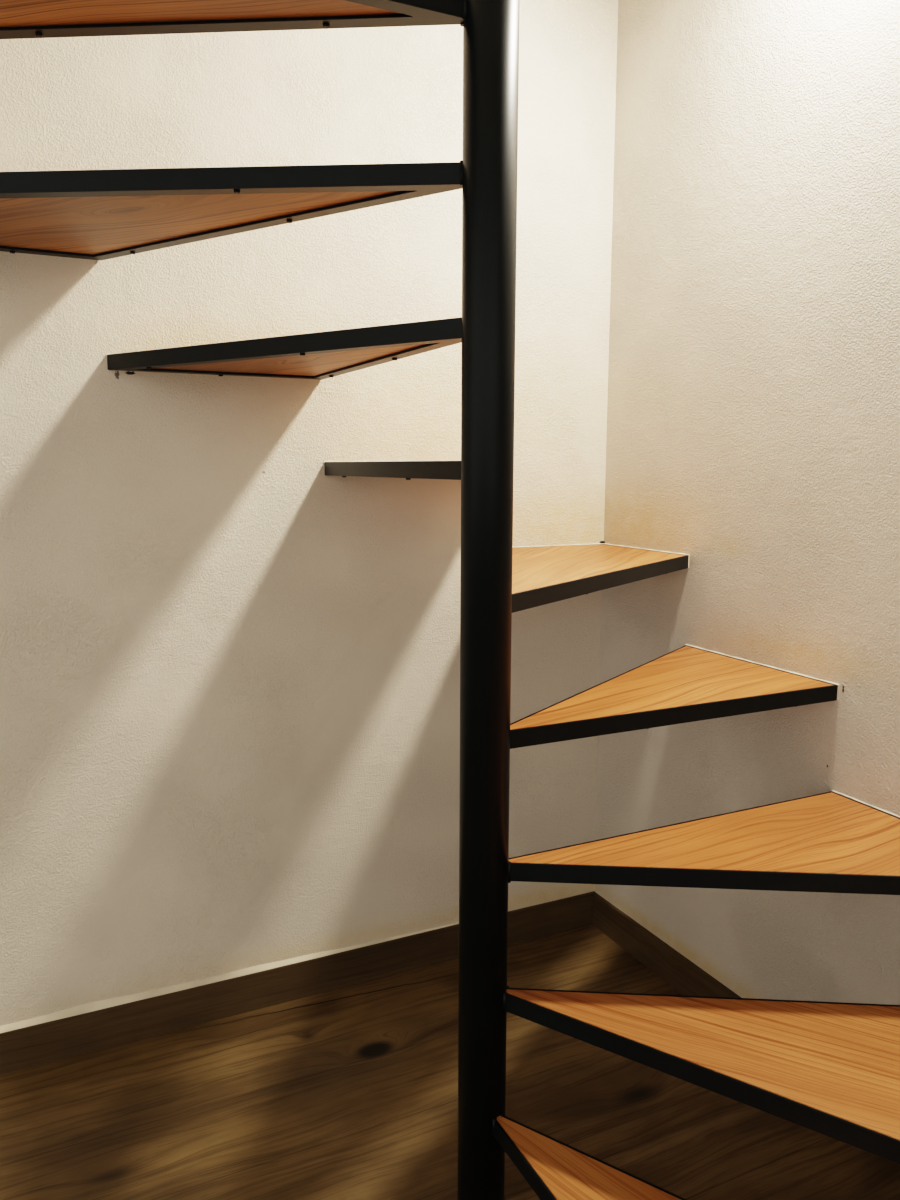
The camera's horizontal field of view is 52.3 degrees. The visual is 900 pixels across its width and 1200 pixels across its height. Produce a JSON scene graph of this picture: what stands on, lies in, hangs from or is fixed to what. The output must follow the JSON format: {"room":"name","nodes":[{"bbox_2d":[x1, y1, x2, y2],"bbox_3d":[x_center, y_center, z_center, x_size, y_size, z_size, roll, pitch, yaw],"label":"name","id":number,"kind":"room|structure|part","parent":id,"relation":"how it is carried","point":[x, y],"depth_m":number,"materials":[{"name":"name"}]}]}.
{"room":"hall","nodes":[
{"label":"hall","id":0,"kind":"room"},
{"bbox_2d":[0,0,617,1025],"bbox_3d":[-1.355,-0.394,1.484,4.049,2.750,0.120,-4,9,-25],"label":"wall","id":1,"kind":"structure","parent":0,"point":[230,664],"depth_m":1.92,"materials":[{"name":"paint"}]},
{"bbox_2d":[0,922,458,1032],"bbox_3d":[-1.056,0.862,1.744,2.660,0.019,0.008,-4,9,-25],"label":"trim","id":2,"kind":"structure","parent":1,"relation":"attached to","point":[102,1004],"depth_m":1.96,"materials":[{"name":"white paint"}]},
{"bbox_2d":[0,891,595,1074],"bbox_3d":[-1.385,0.936,1.593,3.929,0.088,0.009,-4,9,-25],"label":"baseboard","id":3,"kind":"structure","parent":1,"relation":"attached to","point":[35,1045],"depth_m":2.04,"materials":[{"name":"brown wood"}]},
{"bbox_2d":[0,924,899,1199],"bbox_3d":[-0.460,1.289,-0.157,4.049,0.100,4.264,-4,9,-25],"label":"floor","id":4,"kind":"structure","parent":0,"point":[350,1092],"depth_m":1.73,"materials":[{"name":"laminate"}]},
{"bbox_2d":[0,0,899,1199],"bbox_3d":[0.054,-0.358,1.273,1.456,2.750,1.489,-4,9,-25],"label":"spiral staircase","id":5,"kind":"structure","parent":4,"relation":"on","point":[831,1069],"depth_m":1.34,"materials":[{"name":"black paint"}]},
{"bbox_3d":[-0.455,-0.604,1.387,1.007,0.024,0.423,4,9,25],"label":"wood panel","id":6,"kind":"part","parent":5,"relation":"part of","materials":[{"name":"brown wood"}]},
{"bbox_3d":[-0.383,-0.759,1.064,0.811,0.024,0.351,1,8,4],"label":"wood panel","id":7,"kind":"part","parent":5,"relation":"part of","materials":[{"name":"brown wood"}]},
{"bbox_3d":[-0.243,-0.426,1.560,0.405,0.024,0.788,-6,10,-37],"label":"wood panel","id":8,"kind":"part","parent":5,"relation":"part of","materials":[{"name":"brown wood"}]},
{"bbox_3d":[0.322,0.853,1.115,0.392,0.024,0.814,-8,12,-44],"label":"wood panel","id":9,"kind":"part","parent":5,"relation":"part of","materials":[{"name":"brown wood"}]},
{"bbox_3d":[0.209,-0.059,1.825,0.428,0.024,1.010,4,9,22],"label":"wood panel","id":10,"kind":"part","parent":5,"relation":"part of","materials":[{"name":"brown wood"}]},
{"bbox_3d":[0.349,0.171,1.636,0.780,0.024,0.394,-7,11,-39],"label":"wood panel","id":11,"kind":"part","parent":5,"relation":"part of","materials":[{"name":"brown wood"}]},
{"bbox_3d":[0.571,0.627,1.283,0.998,0.024,0.418,5,9,29],"label":"wood panel","id":12,"kind":"part","parent":5,"relation":"part of","materials":[{"name":"brown wood"}]},
{"bbox_3d":[0.488,0.388,1.532,0.811,0.024,0.351,1,8,4],"label":"wood panel","id":13,"kind":"part","parent":5,"relation":"part of","materials":[{"name":"brown wood"}]},
{"bbox_2d":[594,0,899,1004],"bbox_3d":[1.341,-0.231,0.429,0.120,2.750,4.144,-4,9,-25],"label":"wall","id":14,"kind":"structure","parent":0,"point":[753,402],"depth_m":1.80,"materials":[{"name":"paint"}]},
{"bbox_2d":[592,893,740,997],"bbox_3d":[1.280,1.090,0.589,0.009,0.088,4.136,-4,9,-25],"label":"baseboard","id":15,"kind":"structure","parent":14,"relation":"attached to","point":[678,971],"depth_m":2.20,"materials":[{"name":"brown wood"}]}
]}

